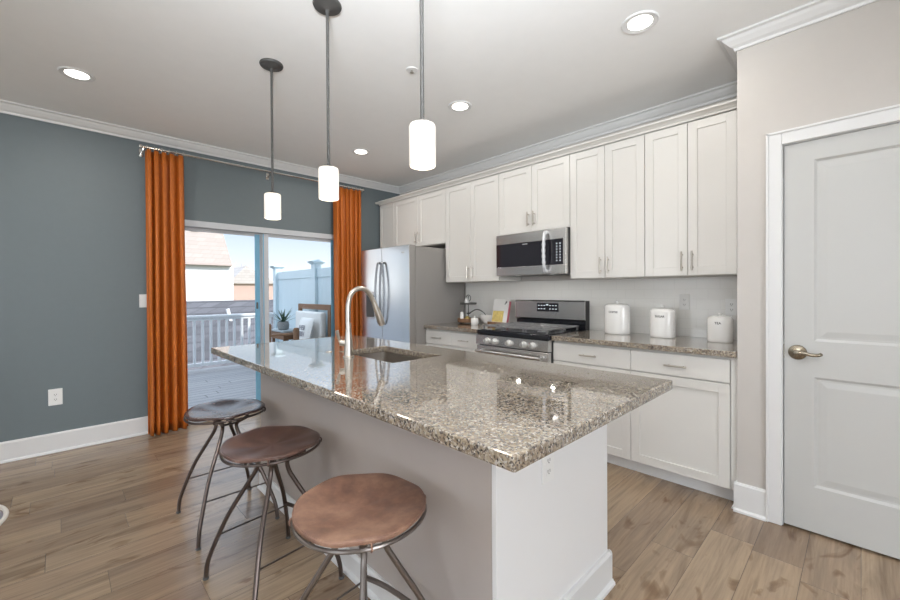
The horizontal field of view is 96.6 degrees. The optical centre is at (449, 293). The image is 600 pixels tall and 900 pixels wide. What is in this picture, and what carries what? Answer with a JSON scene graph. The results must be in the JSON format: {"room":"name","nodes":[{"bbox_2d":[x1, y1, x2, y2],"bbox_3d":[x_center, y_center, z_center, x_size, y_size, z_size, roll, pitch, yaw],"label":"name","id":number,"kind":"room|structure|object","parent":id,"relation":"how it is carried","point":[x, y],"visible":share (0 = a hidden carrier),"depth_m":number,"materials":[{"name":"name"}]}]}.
{"room":"kitchen","nodes":[
{"label":"kitchen","id":0,"kind":"room"},
{"bbox_2d":[0,113,399,441],"bbox_3d":[-3.258,-0.086,3.213,7.300,2.703,0.140,-1,1,-44],"label":"wall","id":1,"kind":"structure","parent":0,"point":[73,200],"depth_m":3.33,"materials":[{"name":"blue paint"}]},
{"bbox_2d":[48,388,62,405],"bbox_3d":[-3.158,0.825,3.208,0.082,0.130,0.008,-1,1,-44],"label":"wall outlet","id":2,"kind":"object","parent":1,"relation":"attached to","point":[55,396],"visible":1,"depth_m":3.21,"materials":[{"name":"white plastic"}]},
{"bbox_2d":[0,416,147,463],"bbox_3d":[-4.205,1.201,2.175,4.189,0.154,0.029,-1,1,-44],"label":"baseboard","id":3,"kind":"structure","parent":1,"relation":"attached to","point":[29,447],"depth_m":3.26,"materials":[{"name":"white paint"}]},
{"bbox_2d":[139,294,146,307],"bbox_3d":[-2.748,0.063,3.606,0.075,0.118,0.009,-1,1,-44],"label":"light switch","id":4,"kind":"object","parent":1,"relation":"attached to","point":[142,297],"visible":0.75,"depth_m":3.60,"materials":[{"name":"white plastic"}]},
{"bbox_2d":[0,99,399,193],"bbox_3d":[-3.189,-1.398,3.125,7.018,0.076,0.080,-1,1,-44],"label":"trim","id":5,"kind":"structure","parent":1,"relation":"attached to","point":[6,107],"depth_m":3.66,"materials":[{"name":"white paint"}]},
{"bbox_2d":[139,144,363,192],"bbox_3d":[-1.931,-1.277,4.311,2.267,0.078,0.136,-1,1,-44],"label":"curtain rod","id":6,"kind":"object","parent":1,"relation":"attached to","point":[140,145],"visible":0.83,"depth_m":3.96,"materials":[{"name":"silver metal"}]},
{"bbox_2d":[145,145,187,435],"bbox_3d":[-2.553,-0.030,3.632,0.115,2.554,0.304,0,1,39],"label":"curtain","id":7,"kind":"object","parent":6,"relation":"hanging from","point":[167,361],"visible":1,"depth_m":3.61,"materials":[{"name":"orange fabric"}]},
{"bbox_2d":[333,184,361,335],"bbox_3d":[-1.237,-0.047,4.905,0.366,2.554,0.100,-1,1,-44],"label":"curtain","id":8,"kind":"object","parent":6,"relation":"hanging from","point":[347,210],"visible":0.68,"depth_m":4.89,"materials":[{"name":"orange fabric"}]},
{"bbox_2d":[185,220,334,424],"bbox_3d":[-2.031,0.268,4.380,1.880,1.965,0.122,-1,1,-44],"label":"door","id":9,"kind":"structure","parent":1,"relation":"in","point":[260,234],"depth_m":4.35,"materials":[{"name":"grey plastic"}]},
{"bbox_2d":[0,0,813,186],"bbox_3d":[-0.529,-1.533,0.393,7.300,0.200,7.985,-1,1,-44],"label":"ceiling","id":10,"kind":"structure","parent":0,"point":[530,72],"depth_m":2.56,"materials":[{"name":"paint"}]},
{"bbox_2d":[57,66,95,81],"bbox_3d":[-2.439,-1.433,2.621,0.184,0.008,0.184,-1,1,-44],"label":"recessed light","id":11,"kind":"object","parent":10,"relation":"in","point":[77,74],"visible":1,"depth_m":2.62,"materials":[{"name":"white paint"}]},
{"bbox_2d":[259,58,282,219],"bbox_3d":[-1.120,-0.959,2.524,0.140,0.972,0.140,-1,1,-44],"label":"pendant light","id":12,"kind":"object","parent":10,"relation":"hanging from","point":[272,199],"visible":1,"depth_m":2.51,"materials":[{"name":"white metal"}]},
{"bbox_2d":[313,0,341,200],"bbox_3d":[-0.609,-0.958,2.002,0.140,0.972,0.140,-1,1,-44],"label":"pendant light","id":13,"kind":"object","parent":10,"relation":"hanging from","point":[328,175],"visible":1,"depth_m":1.99,"materials":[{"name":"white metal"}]},
{"bbox_2d":[352,148,369,154],"bbox_3d":[-0.911,-1.453,4.103,0.184,0.008,0.184,-1,1,-44],"label":"recessed light","id":14,"kind":"object","parent":10,"relation":"in","point":[359,151],"visible":1,"depth_m":4.09,"materials":[{"name":"white paint"}]},
{"bbox_2d":[406,66,417,73],"bbox_3d":[-0.246,-1.439,2.592,0.076,0.022,0.076,-1,1,-44],"label":"sprinkler head","id":15,"kind":"object","parent":10,"relation":"attached to","point":[411,69],"visible":1,"depth_m":2.58},
{"bbox_2d":[409,0,435,169],"bbox_3d":[-0.104,-0.957,1.484,0.140,0.972,0.140,-1,1,-44],"label":"pendant light","id":16,"kind":"object","parent":10,"relation":"hanging from","point":[422,132],"visible":1,"depth_m":1.46,"materials":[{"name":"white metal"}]},
{"bbox_2d":[448,100,471,111],"bbox_3d":[0.078,-1.452,3.106,0.184,0.008,0.184,-1,1,-44],"label":"recessed light","id":17,"kind":"object","parent":10,"relation":"in","point":[456,106],"visible":1,"depth_m":3.10,"materials":[{"name":"white paint"}]},
{"bbox_2d":[621,10,658,33],"bbox_3d":[1.016,-1.450,2.145,0.184,0.008,0.184,-1,1,-44],"label":"recessed light","id":18,"kind":"object","parent":10,"relation":"in","point":[641,21],"visible":1,"depth_m":2.14,"materials":[{"name":"white paint"}]},
{"bbox_2d":[0,411,899,599],"bbox_3d":[-0.512,1.330,0.414,7.300,0.120,7.985,-1,1,-44],"label":"floor","id":19,"kind":"structure","parent":0,"point":[101,521],"depth_m":2.02,"materials":[{"name":"brown wood"}]},
{"bbox_2d":[0,505,8,525],"bbox_3d":[-1.864,0.772,1.373,0.482,0.997,0.459,0,0,-2],"label":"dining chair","id":20,"kind":"object","parent":19,"relation":"on","point":[3,515],"visible":1,"depth_m":1.52,"materials":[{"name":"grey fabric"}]},
{"bbox_2d":[176,398,279,550],"bbox_3d":[-1.268,0.950,2.277,0.411,0.622,0.487,-1,1,-44],"label":"bar stool","id":21,"kind":"object","parent":19,"relation":"on","point":[228,409],"visible":0.91,"depth_m":2.24,"materials":[{"name":"brown leather"}]},
{"bbox_2d":[203,425,343,599],"bbox_3d":[-0.782,0.951,1.773,0.487,0.622,0.411,0,1,40],"label":"bar stool","id":22,"kind":"object","parent":19,"relation":"on","point":[272,444],"visible":0.96,"depth_m":1.76,"materials":[{"name":"brown leather"}]},
{"bbox_2d":[288,473,426,599],"bbox_3d":[-0.274,0.952,1.251,0.487,0.622,0.411,0,1,40],"label":"bar stool","id":23,"kind":"object","parent":19,"relation":"on","point":[350,510],"visible":1,"depth_m":1.22,"materials":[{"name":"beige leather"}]},
{"bbox_2d":[362,244,463,344],"bbox_3d":[-0.465,0.362,4.704,0.887,1.751,0.904,-1,1,-44],"label":"refrigerator","id":24,"kind":"object","parent":19,"relation":"on","point":[410,289],"visible":0.5,"depth_m":4.35,"materials":[{"name":"grey metal"}]},
{"bbox_2d":[257,373,615,599],"bbox_3d":[-0.267,0.818,2.166,0.812,0.875,1.998,-1,1,-44],"label":"kitchen island","id":25,"kind":"object","parent":19,"relation":"on","point":[487,531],"visible":0.41,"depth_m":1.48,"materials":[{"name":"paint"}]},
{"bbox_2d":[211,335,672,472],"bbox_3d":[-0.330,0.361,2.079,1.034,0.037,2.402,-1,1,-44],"label":"island countertop","id":26,"kind":"structure","parent":25,"relation":"on","point":[507,413],"depth_m":1.44,"materials":[{"name":"stone"}]},
{"bbox_2d":[335,286,384,357],"bbox_3d":[-0.493,0.149,2.244,0.294,0.386,0.077,-1,1,-44],"label":"faucet","id":27,"kind":"object","parent":26,"relation":"on","point":[347,343],"visible":1,"depth_m":2.17,"materials":[{"name":"silver metal"}]},
{"bbox_2d":[357,352,421,362],"bbox_3d":[-0.355,0.475,2.304,0.377,0.192,0.597,-1,1,-44],"label":"sink","id":28,"kind":"object","parent":26,"relation":"in","point":[383,356],"visible":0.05,"depth_m":2.55,"materials":[{"name":"silver metal"}]},
{"bbox_2d":[542,452,553,484],"bbox_3d":[0.342,0.598,1.398,0.072,0.115,0.008,-1,1,-44],"label":"wall outlet","id":29,"kind":"object","parent":25,"relation":"attached to","point":[548,461],"visible":0.86,"depth_m":1.39,"materials":[{"name":"white plastic"}]},
{"bbox_2d":[546,455,550,464],"bbox_3d":[0.344,0.579,1.396,0.030,0.028,0.002,-1,1,-44],"label":"socket","id":30,"kind":"object","parent":29,"relation":"attached to","point":[548,458],"depth_m":1.39,"materials":[{"name":"white plastic"}]},
{"bbox_2d":[546,466,550,475],"bbox_3d":[0.344,0.617,1.396,0.030,0.028,0.002,-1,1,-44],"label":"socket","id":31,"kind":"object","parent":29,"relation":"attached to","point":[548,468],"depth_m":1.39,"materials":[{"name":"white plastic"}]},
{"bbox_2d":[426,329,477,351],"bbox_3d":[0.225,0.800,4.198,0.670,0.876,0.771,-1,1,-44],"label":"base cabinet","id":32,"kind":"object","parent":19,"relation":"on","point":[465,341],"visible":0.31,"depth_m":3.98,"materials":[{"name":"paint"}]},
{"bbox_2d":[424,322,495,332],"bbox_3d":[0.227,0.343,4.198,0.659,0.037,0.777,-1,1,-44],"label":"countertop","id":33,"kind":"structure","parent":32,"relation":"on","point":[453,326],"depth_m":4.03,"materials":[{"name":"stone"}]},
{"bbox_2d":[458,295,478,323],"bbox_3d":[0.203,0.165,4.429,0.240,0.314,0.240,-1,1,-44],"label":"tiered tray","id":34,"kind":"object","parent":33,"relation":"on","point":[464,320],"visible":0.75,"depth_m":4.36,"materials":[{"name":"brown wood"}]},
{"bbox_2d":[460,302,476,304],"bbox_3d":[0.203,0.107,4.429,0.184,0.021,0.184,-1,1,-44],"label":"tray","id":35,"kind":"object","parent":34,"relation":"on","point":[462,303],"depth_m":4.36,"materials":[{"name":"brown metal"}]},
{"bbox_2d":[458,317,478,322],"bbox_3d":[0.204,0.289,4.430,0.240,0.043,0.240,-1,1,-44],"label":"tray","id":36,"kind":"object","parent":34,"relation":"on","point":[464,320],"depth_m":4.33,"materials":[{"name":"brown wood"}]},
{"bbox_2d":[471,316,477,324],"bbox_3d":[0.257,0.275,4.182,0.080,0.098,0.080,-1,1,-44],"label":"sugar pot","id":37,"kind":"object","parent":33,"relation":"on","point":[474,321],"visible":0.98,"depth_m":4.15,"materials":[{"name":"white ceramic"}]},
{"bbox_2d":[480,314,491,323],"bbox_3d":[0.404,0.272,4.303,0.170,0.100,0.170,-1,1,-44],"label":"mixing bowl","id":38,"kind":"object","parent":33,"relation":"on","point":[484,318],"visible":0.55,"depth_m":4.24,"materials":[{"name":"white ceramic"}]},
{"bbox_2d":[487,321,503,323],"bbox_3d":[0.514,0.220,4.146,0.125,0.205,0.230,-1,1,-44],"label":"book stand","id":39,"kind":"object","parent":33,"relation":"on","point":[488,322],"visible":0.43,"depth_m":4.13,"materials":[{"name":"brown wood"}]},
{"bbox_2d":[491,299,510,322],"bbox_3d":[0.531,0.183,4.159,0.092,0.255,0.204,-1,1,-44],"label":"cookbook","id":40,"kind":"object","parent":39,"relation":"on","point":[501,307],"visible":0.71,"depth_m":4.14,"materials":[{"name":"white paper"}]},
{"bbox_2d":[492,311,503,321],"bbox_3d":[0.495,0.233,4.155,0.029,0.112,0.140,-1,1,-44],"label":"picture","id":41,"kind":"object","parent":40,"relation":"attached to","point":[497,316],"depth_m":4.15},
{"bbox_2d":[475,300,589,362],"bbox_3d":[0.726,0.641,3.610,0.749,1.158,0.754,-1,1,-44],"label":"gas range","id":42,"kind":"object","parent":19,"relation":"on","point":[528,338],"visible":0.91,"depth_m":3.55,"materials":[{"name":"silver metal"}]},
{"bbox_2d":[477,328,586,339],"bbox_3d":[0.734,0.340,3.618,0.625,0.040,0.754,-1,1,-44],"label":"cooktop","id":43,"kind":"object","parent":42,"relation":"in","point":[499,333],"depth_m":3.42,"materials":[{"name":"black metal"}]},
{"bbox_2d":[553,341,636,470],"bbox_3d":[1.238,0.802,3.160,0.670,0.876,0.598,-1,1,-44],"label":"base cabinet","id":44,"kind":"object","parent":19,"relation":"on","point":[599,357],"visible":0.36,"depth_m":2.85,"materials":[{"name":"paint"}]},
{"bbox_2d":[551,330,736,357],"bbox_3d":[1.449,0.345,2.944,0.659,0.037,1.200,-1,1,-44],"label":"countertop","id":45,"kind":"structure","parent":44,"relation":"on","point":[680,344],"depth_m":2.75,"materials":[{"name":"stone"}]},
{"bbox_2d":[604,301,629,334],"bbox_3d":[1.362,0.190,3.268,0.148,0.269,0.205,-1,1,-44],"label":"canister","id":46,"kind":"object","parent":45,"relation":"on","point":[616,315],"visible":1,"depth_m":3.20,"materials":[{"name":"white ceramic"}]},
{"bbox_2d":[650,305,675,337],"bbox_3d":[1.588,0.204,2.993,0.129,0.242,0.178,-1,1,-44],"label":"canister","id":47,"kind":"object","parent":45,"relation":"on","point":[662,320],"visible":1,"depth_m":2.94,"materials":[{"name":"white ceramic"}]},
{"bbox_2d":[707,312,733,342],"bbox_3d":[1.830,0.224,2.717,0.110,0.202,0.152,-1,1,-44],"label":"canister","id":48,"kind":"object","parent":45,"relation":"on","point":[720,329],"visible":1,"depth_m":2.67,"materials":[{"name":"white ceramic"}]},
{"bbox_2d":[631,348,736,500],"bbox_3d":[1.657,0.802,2.729,0.670,0.876,0.601,-1,1,-44],"label":"base cabinet","id":49,"kind":"object","parent":19,"relation":"on","point":[682,436],"depth_m":2.49,"materials":[{"name":"paint"}]},
{"bbox_2d":[400,96,736,316],"bbox_3d":[0.754,-0.116,4.226,0.140,2.703,4.009,-1,1,-44],"label":"wall","id":50,"kind":"structure","parent":0,"point":[558,277],"depth_m":3.85,"materials":[{"name":"beige paint"}]},
{"bbox_2d":[380,202,393,247],"bbox_3d":[-0.696,-0.877,5.345,0.358,0.625,0.311,-1,1,-44],"label":"upper cabinet","id":51,"kind":"object","parent":50,"relation":"attached to","point":[387,210],"visible":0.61,"depth_m":5.22,"materials":[{"name":"paint"}]},
{"bbox_2d":[394,188,445,247],"bbox_3d":[-0.269,-0.876,4.880,0.394,0.625,0.947,-1,1,-44],"label":"upper cabinet","id":52,"kind":"object","parent":50,"relation":"attached to","point":[419,220],"visible":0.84,"depth_m":4.73,"materials":[{"name":"paint"}]},
{"bbox_2d":[375,99,736,205],"bbox_3d":[0.550,-1.190,4.025,0.408,0.045,4.006,-1,1,-44],"label":"crown molding","id":53,"kind":"structure","parent":52,"relation":"attached to","point":[732,104],"depth_m":3.20,"materials":[{"name":"paint"}]},
{"bbox_2d":[445,173,520,282],"bbox_3d":[0.327,-0.657,4.272,0.394,1.061,0.752,-1,1,-44],"label":"upper cabinet","id":54,"kind":"object","parent":50,"relation":"attached to","point":[471,207],"visible":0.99,"depth_m":4.13,"materials":[{"name":"paint"}]},
{"bbox_2d":[499,154,570,235],"bbox_3d":[0.852,-0.874,3.730,0.394,0.625,0.753,-1,1,-44],"label":"upper cabinet","id":55,"kind":"object","parent":50,"relation":"attached to","point":[533,197],"visible":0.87,"depth_m":3.59,"materials":[{"name":"paint"}]},
{"bbox_2d":[496,227,569,276],"bbox_3d":[0.821,-0.365,3.692,0.480,0.388,0.737,-1,1,-44],"label":"microwave","id":56,"kind":"object","parent":55,"relation":"attached to","point":[542,252],"visible":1,"depth_m":3.54,"materials":[{"name":"silver metal"}]},
{"bbox_2d":[399,81,736,193],"bbox_3d":[0.667,-1.428,4.139,0.080,0.076,4.008,-1,1,-44],"label":"trim","id":57,"kind":"structure","parent":50,"relation":"attached to","point":[729,90],"depth_m":3.52,"materials":[{"name":"white paint"}]},
{"bbox_2d":[466,276,736,339],"bbox_3d":[1.144,0.098,3.720,0.010,0.448,2.737,-1,1,-44],"label":"backsplash","id":58,"kind":"structure","parent":50,"relation":"attached to","point":[708,295],"depth_m":3.31,"materials":[{"name":"tile"}]},
{"bbox_2d":[679,295,689,309],"bbox_3d":[1.783,0.063,3.051,0.008,0.115,0.072,-1,1,-44],"label":"wall outlet","id":59,"kind":"object","parent":58,"relation":"attached to","point":[684,300],"visible":1,"depth_m":3.05,"materials":[{"name":"white plastic"}]},
{"bbox_2d":[725,299,736,314],"bbox_3d":[1.993,0.093,2.836,0.008,0.115,0.075,-1,1,-44],"label":"wall outlet","id":60,"kind":"object","parent":58,"relation":"attached to","point":[730,304],"visible":0.91,"depth_m":2.84,"materials":[{"name":"white plastic"}]},
{"bbox_2d":[570,133,654,279],"bbox_3d":[1.325,-0.656,3.248,0.394,1.061,0.595,-1,1,-44],"label":"upper cabinet","id":61,"kind":"object","parent":50,"relation":"attached to","point":[607,181],"visible":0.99,"depth_m":3.11,"materials":[{"name":"paint"}]},
{"bbox_2d":[645,108,736,277],"bbox_3d":[1.728,-0.655,2.834,0.394,1.061,0.556,-1,1,-44],"label":"upper cabinet","id":62,"kind":"object","parent":50,"relation":"attached to","point":[691,166],"visible":0.91,"depth_m":2.70,"materials":[{"name":"paint"}]},
{"bbox_2d":[737,0,899,489],"bbox_3d":[3.213,-0.109,1.243,0.782,2.703,3.696,-1,1,-44],"label":"wall","id":63,"kind":"structure","parent":0,"point":[848,63],"depth_m":2.19,"materials":[{"name":"beige paint"}]},
{"bbox_2d":[717,40,736,73],"bbox_3d":[1.809,-1.423,2.508,0.722,0.076,0.080,-1,1,-44],"label":"trim","id":64,"kind":"structure","parent":63,"relation":"attached to","point":[729,52],"depth_m":2.39,"materials":[{"name":"white paint"}]},
{"bbox_2d":[731,480,765,521],"bbox_3d":[1.714,1.161,2.292,0.135,0.164,0.162,-1,1,-44],"label":"baseboard","id":65,"kind":"structure","parent":63,"relation":"attached to","point":[749,500],"depth_m":2.25,"materials":[{"name":"white paint"}]},
{"bbox_2d":[717,0,878,50],"bbox_3d":[2.868,-1.418,0.962,0.080,0.076,3.775,-1,1,-44],"label":"trim","id":66,"kind":"structure","parent":63,"relation":"attached to","point":[816,11],"depth_m":2.09,"materials":[{"name":"white paint"}]},
{"bbox_2d":[766,104,899,525],"bbox_3d":[2.098,0.188,1.892,0.134,2.111,0.946,-1,1,-44],"label":"trim","id":67,"kind":"structure","parent":63,"relation":"attached to","point":[775,141],"depth_m":2.15,"materials":[{"name":"white paint"}]},
{"bbox_2d":[783,123,899,558],"bbox_3d":[2.060,0.222,1.857,0.093,2.022,0.800,-1,1,-44],"label":"door","id":68,"kind":"structure","parent":63,"relation":"in","point":[841,346],"depth_m":1.99,"materials":[{"name":"grey paint"}]},
{"label":"outside","id":69,"kind":"structure","parent":0,"visible":0},
{"bbox_2d":[188,364,255,408],"bbox_3d":[-3.958,1.377,4.939,5.200,0.140,3.303,-1,1,-44],"label":"deck","id":70,"kind":"object","parent":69,"point":[238,381],"depth_m":5.75,"materials":[{"name":"grey wood"}]},
{"bbox_2d":[187,312,272,367],"bbox_3d":[-5.039,0.839,5.870,4.760,0.934,0.090,-1,1,-44],"label":"deck railing","id":71,"kind":"object","parent":70,"relation":"on","point":[226,317],"visible":0.29,"depth_m":6.88,"materials":[{"name":"white paint"}]},
{"bbox_2d":[272,328,293,341],"bbox_3d":[-2.764,0.942,6.761,0.310,0.690,0.560,-1,1,-44],"label":"side table","id":72,"kind":"object","parent":70,"relation":"on","point":[290,330],"visible":0.37,"depth_m":6.57,"materials":[{"name":"brown wood"}]},
{"bbox_2d":[272,308,293,329],"bbox_3d":[-2.801,0.413,6.642,0.497,0.370,0.414,-1,1,-44],"label":"agave","id":73,"kind":"object","parent":72,"relation":"on","point":[282,324],"visible":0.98,"depth_m":6.63,"materials":[{"name":"green plant"}]},
{"bbox_2d":[277,321,288,329],"bbox_3d":[-2.782,0.530,6.687,0.190,0.135,0.190,-1,1,-44],"label":"pot","id":74,"kind":"object","parent":72,"relation":"on","point":[281,325],"depth_m":6.62,"materials":[{"name":"grey ceramic"}]},
{"bbox_2d":[269,303,330,341],"bbox_3d":[-2.275,0.725,5.980,0.575,1.130,1.090,-1,1,-44],"label":"armchair","id":75,"kind":"object","parent":70,"relation":"on","point":[319,326],"visible":0.28,"depth_m":5.89,"materials":[{"name":"white fabric"}]},
{"bbox_2d":[298,317,313,338],"bbox_3d":[-2.134,0.551,5.880,0.149,0.398,0.420,-1,1,-44],"label":"printed pillow","id":76,"kind":"object","parent":75,"relation":"on","point":[305,326],"visible":0.71,"depth_m":5.78,"materials":[{"name":"white fabric"}]},
{"bbox_2d":[296,311,325,337],"bbox_3d":[-2.134,0.528,6.118,0.093,0.520,0.880,-1,1,-44],"label":"cushion","id":77,"kind":"object","parent":75,"relation":"on","point":[319,326],"depth_m":5.87,"materials":[{"name":"white fabric"}]},
{"bbox_2d":[270,259,330,341],"bbox_3d":[-2.228,0.368,6.525,0.210,1.834,3.156,-1,1,-44],"label":"privacy fence","id":78,"kind":"object","parent":70,"relation":"on","point":[313,285],"visible":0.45,"depth_m":6.86,"materials":[{"name":"blue plastic"}]},
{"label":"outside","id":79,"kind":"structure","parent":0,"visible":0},
{"bbox_3d":[-18.865,4.437,33.744,100.000,0.200,65.345,-1,1,-44],"label":"ground","id":80,"kind":"structure","parent":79,"visible":0},
{"bbox_2d":[185,231,233,300],"bbox_3d":[-18.173,-0.846,16.114,15.080,10.590,8.350,-1,1,-44],"label":"house","id":81,"kind":"structure","parent":80,"relation":"on","point":[208,265],"depth_m":18.00,"materials":[{"name":"white"}]},
{"bbox_2d":[186,300,272,369],"bbox_3d":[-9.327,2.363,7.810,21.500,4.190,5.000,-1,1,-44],"label":"railing","id":82,"kind":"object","parent":80,"relation":"on","point":[193,308],"visible":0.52,"depth_m":11.35,"materials":[{"name":"white paint"}]},
{"bbox_2d":[233,266,272,299],"bbox_3d":[-17.205,1.048,33.573,3.700,6.540,4.500,-1,1,-44],"label":"brick house","id":83,"kind":"structure","parent":80,"relation":"on","point":[243,276],"depth_m":31.68,"materials":[{"name":"grey"}]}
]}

